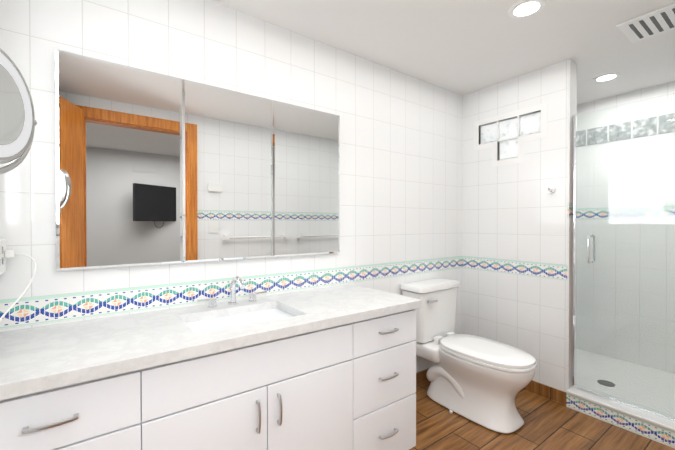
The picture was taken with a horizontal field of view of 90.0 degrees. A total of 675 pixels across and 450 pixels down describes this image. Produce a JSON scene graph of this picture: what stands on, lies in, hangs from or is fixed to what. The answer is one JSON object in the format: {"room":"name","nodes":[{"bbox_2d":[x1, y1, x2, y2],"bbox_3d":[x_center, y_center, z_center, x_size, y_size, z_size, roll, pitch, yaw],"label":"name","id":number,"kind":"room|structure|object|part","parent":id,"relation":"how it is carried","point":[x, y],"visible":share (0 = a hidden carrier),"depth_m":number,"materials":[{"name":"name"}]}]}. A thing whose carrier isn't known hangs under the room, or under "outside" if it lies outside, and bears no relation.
{"room":"bathroom","nodes":[
{"label":"bathroom","id":0,"kind":"room"},
{"bbox_2d":[0,0,462,383],"bbox_3d":[0.329,0.045,2.533,4.340,2.440,0.112,0,1,-36],"label":"wall","id":1,"kind":"structure","parent":0,"point":[400,178],"depth_m":1.87,"materials":[{"name":"tile"}]},
{"bbox_2d":[55,49,186,270],"bbox_3d":[-0.958,-0.269,1.521,0.478,0.904,0.022,0,1,-36],"label":"mirror","id":2,"kind":"object","parent":1,"relation":"attached to","point":[153,168],"depth_m":1.50,"materials":[{"name":"white mirror"}]},
{"bbox_3d":[-0.954,-0.269,1.515,0.478,0.903,0.006,0,1,-36],"label":"door","id":3,"kind":"part","parent":2,"relation":"part of","materials":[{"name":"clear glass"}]},
{"bbox_2d":[187,80,274,262],"bbox_3d":[-0.571,-0.271,1.804,0.480,0.904,0.022,0,1,-36],"label":"mirror","id":4,"kind":"object","parent":1,"relation":"attached to","point":[231,134],"depth_m":1.79,"materials":[{"name":"white mirror"}]},
{"bbox_3d":[-0.567,-0.271,1.797,0.478,0.903,0.006,0,1,-36],"label":"door","id":5,"kind":"part","parent":4,"relation":"part of","materials":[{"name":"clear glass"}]},
{"bbox_2d":[275,101,339,256],"bbox_3d":[-0.184,-0.273,2.086,0.478,0.904,0.022,0,1,-36],"label":"mirror","id":6,"kind":"object","parent":1,"relation":"attached to","point":[307,141],"depth_m":2.07,"materials":[{"name":"white mirror"}]},
{"bbox_3d":[-0.179,-0.273,2.080,0.478,0.903,0.006,0,1,-36],"label":"door","id":7,"kind":"part","parent":6,"relation":"part of","materials":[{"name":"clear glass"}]},
{"bbox_2d":[211,0,674,104],"bbox_3d":[0.961,-1.198,1.655,4.340,0.060,2.260,0,1,-36],"label":"ceiling","id":8,"kind":"structure","parent":0,"point":[462,47],"depth_m":2.10,"materials":[{"name":"white paint"}]},
{"bbox_2d":[508,0,545,18],"bbox_3d":[1.016,-1.166,1.814,0.176,0.006,0.176,0,1,-36],"label":"recessed light","id":9,"kind":"object","parent":8,"relation":"in","point":[542,3],"depth_m":1.81,"materials":[{"name":"white paint"}]},
{"bbox_3d":[1.016,-1.167,1.814,0.124,0.004,0.124,0,1,-36],"label":"recessed ceiling light lens","id":10,"kind":"part","parent":9,"relation":"part of","materials":[{"name":"white plastic"}]},
{"bbox_2d":[592,73,620,82],"bbox_3d":[2.126,-1.173,2.672,0.176,0.006,0.176,0,1,-36],"label":"recessed light","id":11,"kind":"object","parent":8,"relation":"in","point":[597,77],"depth_m":2.66,"materials":[{"name":"white paint"}]},
{"bbox_3d":[2.126,-1.174,2.672,0.124,0.004,0.124,0,1,-36],"label":"recessed ceiling light lens","id":12,"kind":"part","parent":11,"relation":"part of","materials":[{"name":"white plastic"}]},
{"bbox_2d":[616,3,674,42],"bbox_3d":[1.844,-1.163,1.921,0.320,0.013,0.330,0,1,-36],"label":"ceiling vent","id":13,"kind":"object","parent":8,"relation":"in","point":[626,30],"depth_m":1.94,"materials":[{"name":"white paint"}]},
{"bbox_3d":[1.846,-1.158,1.919,0.240,0.002,0.243,0,1,-36],"label":"vent fan slots","id":14,"kind":"part","parent":13,"relation":"part of","materials":[{"name":"white plastic"}]},
{"bbox_2d":[462,60,567,391],"bbox_3d":[1.427,0.043,2.761,0.120,2.440,0.838,0,1,-36],"label":"wall","id":15,"kind":"structure","parent":0,"point":[514,249],"depth_m":2.64,"materials":[{"name":"tile"}]},
{"bbox_2d":[474,102,546,166],"bbox_3d":[1.381,-0.705,2.732,0.022,0.417,0.590,0,1,-36],"label":"trim","id":16,"kind":"structure","parent":15,"relation":"attached to","point":[542,108],"depth_m":2.69,"materials":[{"name":"white tile"}]},
{"bbox_2d":[481,112,540,159],"bbox_3d":[1.422,-0.705,2.762,0.080,0.315,0.488,0,1,-36],"label":"window","id":17,"kind":"structure","parent":15,"relation":"in","point":[530,124],"depth_m":2.73,"materials":[{"name":"glass"}]},
{"bbox_2d":[523,380,565,404],"bbox_3d":[1.381,1.221,2.721,0.012,0.085,0.838,0,1,-36],"label":"baseboard","id":18,"kind":"structure","parent":15,"relation":"attached to","point":[554,394],"depth_m":2.48,"materials":[{"name":"brown wood"}]},
{"bbox_2d":[548,186,555,193],"bbox_3d":[1.542,-0.258,2.446,0.061,0.060,0.048,0,1,-36],"label":"hook","id":19,"kind":"object","parent":15,"relation":"attached to","point":[551,189],"visible":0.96,"depth_m":2.44,"materials":[{"name":"silver metal"}]},
{"bbox_2d":[409,380,674,449],"bbox_3d":[0.961,1.297,1.674,4.340,0.050,2.260,0,1,-36],"label":"floor","id":20,"kind":"structure","parent":0,"point":[550,424],"depth_m":2.07,"materials":[{"name":"brown wood"}]},
{"bbox_2d":[0,304,421,449],"bbox_3d":[-0.429,0.859,1.555,1.748,0.828,0.601,0,1,-36],"label":"bathroom vanity","id":21,"kind":"object","parent":20,"relation":"on","point":[331,368],"depth_m":1.30,"materials":[{"name":"white wood"}]},
{"bbox_2d":[0,284,421,395],"bbox_3d":[-0.426,0.425,1.559,1.764,0.040,0.595,0,1,-36],"label":"countertop","id":22,"kind":"structure","parent":21,"relation":"on","point":[36,357],"depth_m":1.28,"materials":[{"name":"white stone"}]},
{"bbox_2d":[204,276,259,307],"bbox_3d":[-0.504,0.327,1.696,0.258,0.154,0.168,0,1,-36],"label":"faucet","id":23,"kind":"object","parent":22,"relation":"on","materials":[{"name":"silver metal"}]},
{"bbox_2d":[192,308,291,331],"bbox_3d":[-0.428,0.514,1.541,0.509,0.162,0.344,0,1,-36],"label":"sink","id":24,"kind":"object","parent":22,"relation":"in","point":[229,318],"depth_m":1.62,"materials":[{"name":"white ceramic"}]},
{"bbox_2d":[400,278,536,433],"bbox_3d":[0.920,0.854,2.373,0.490,0.824,0.867,0,1,-36],"label":"toilet","id":25,"kind":"object","parent":20,"relation":"on","point":[482,381],"visible":0.94,"depth_m":2.27,"materials":[{"name":"white ceramic"}]},
{"bbox_3d":[0.727,0.672,2.636,0.464,0.375,0.202,0,1,-36],"label":"tank","id":26,"kind":"part","parent":25,"relation":"part of","materials":[{"name":"white ceramic"}]},
{"bbox_3d":[0.730,0.462,2.631,0.490,0.043,0.219,0,1,-36],"label":"tank lid","id":27,"kind":"part","parent":25,"relation":"part of","materials":[{"name":"white ceramic"}]},
{"bbox_3d":[0.985,0.839,2.284,0.392,0.050,0.647,0,1,-36],"label":"seat","id":28,"kind":"part","parent":25,"relation":"part of","materials":[{"name":"white plastic"}]},
{"bbox_2d":[566,393,674,447],"bbox_3d":[2.027,1.220,1.925,0.165,0.100,1.210,0,1,-36],"label":"shower curb","id":29,"kind":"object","parent":20,"relation":"on","point":[657,433],"depth_m":2.11,"materials":[{"name":"tile"}]},
{"bbox_2d":[566,384,674,430],"bbox_3d":[2.026,1.161,1.923,0.180,0.018,1.210,0,1,-36],"label":"sill","id":30,"kind":"structure","parent":29,"relation":"on","point":[638,413],"depth_m":2.15,"materials":[{"name":"white stone"}]},
{"bbox_2d":[571,115,674,421],"bbox_3d":[1.895,0.183,2.104,0.024,1.930,0.748,0,1,-36],"label":"channel","id":31,"kind":"object","parent":30,"relation":"on","point":[574,213],"visible":1,"depth_m":2.39,"materials":[{"name":"silver metal"}]},
{"bbox_2d":[576,93,674,418],"bbox_3d":[1.902,0.181,2.093,0.124,1.925,0.722,0,1,-36],"label":"shower door","id":32,"kind":"structure","parent":31,"relation":"attached to","point":[594,242],"depth_m":2.18,"materials":[{"name":"clear glass"}]},
{"bbox_3d":[1.741,0.157,2.314,0.124,0.196,0.015,0,1,-36],"label":"handle","id":33,"kind":"part","parent":32,"relation":"part of","materials":[{"name":"silver metal"}]},
{"bbox_2d":[576,349,674,415],"bbox_3d":[2.235,1.234,2.602,0.988,0.060,2.060,0,1,-36],"label":"shower floor","id":34,"kind":"structure","parent":20,"relation":"on","point":[616,375],"depth_m":2.63,"materials":[{"name":"white tile"}]},
{"bbox_2d":[597,380,614,386],"bbox_3d":[2.056,1.203,2.583,0.110,0.003,0.110,0,1,-36],"label":"drain cover","id":35,"kind":"object","parent":34,"relation":"on","point":[607,382],"depth_m":2.58,"materials":[{"name":"silver metal"}]},
{"bbox_2d":[567,59,576,389],"bbox_3d":[1.678,0.046,2.417,0.124,2.440,0.012,0,1,-36],"label":"wall cap","id":36,"kind":"object","parent":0,"point":[572,87],"visible":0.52,"depth_m":2.39,"materials":[{"name":"tile"}]},
{"bbox_2d":[576,81,674,373],"bbox_3d":[2.675,0.042,2.914,0.100,2.440,2.260,0,1,-36],"label":"shower door","id":37,"kind":"structure","parent":0,"point":[629,310],"depth_m":2.98,"materials":[{"name":"glass"}]},
{"bbox_2d":[577,113,674,146],"bbox_3d":[2.625,-0.843,2.887,0.008,0.152,1.822,0,1,-36],"label":"window strip","id":38,"kind":"object","parent":37,"relation":"attached to","point":[619,133],"depth_m":2.97,"materials":[{"name":"glass"}]},
{"bbox_3d":[-0.722,0.062,0.376,0.100,2.440,2.160,0,1,-36],"label":"wall","id":39,"kind":"structure","parent":0,"visible":0},
{"bbox_2d":[0,239,5,274],"bbox_3d":[-1.218,0.113,1.184,0.049,0.125,0.220,0,1,-36],"label":"electrical outlet box","id":40,"kind":"object","parent":39,"relation":"attached to","point":[2,253],"visible":0.88,"depth_m":1.24,"materials":[{"name":"white plastic"}]},
{"bbox_2d":[5,250,14,257],"bbox_3d":[-1.236,0.105,1.273,0.024,0.030,0.025,0,1,-36],"label":"plug","id":41,"kind":"object","parent":40,"relation":"attached to","point":[9,254],"visible":0.98,"depth_m":1.26,"materials":[{"name":"white plastic"}]},
{"bbox_2d":[0,253,36,320],"bbox_3d":[-1.098,0.254,1.154,0.086,0.302,0.364,0,1,-36],"label":"cord","id":42,"kind":"object","parent":41,"relation":"attached to","point":[17,300],"visible":1,"depth_m":1.17,"materials":[{"name":"white plastic"}]},
{"bbox_2d":[0,48,36,173],"bbox_3d":[-0.562,-0.184,0.425,0.215,0.308,0.654,0,1,-36],"label":"magnifying mirror","id":43,"kind":"object","parent":39,"relation":"attached to","point":[18,122],"visible":1,"depth_m":0.67,"materials":[{"name":"grey metal"}]},
{"bbox_3d":[-0.628,-0.227,0.617,0.067,0.156,0.141,0,1,-36],"label":"glass","id":44,"kind":"part","parent":43,"relation":"part of","materials":[{"name":"grey"}]},
{"bbox_3d":[-0.568,-0.137,0.441,0.205,0.194,0.623,0,1,-36],"label":"arm","id":45,"kind":"part","parent":43,"relation":"part of"}
]}

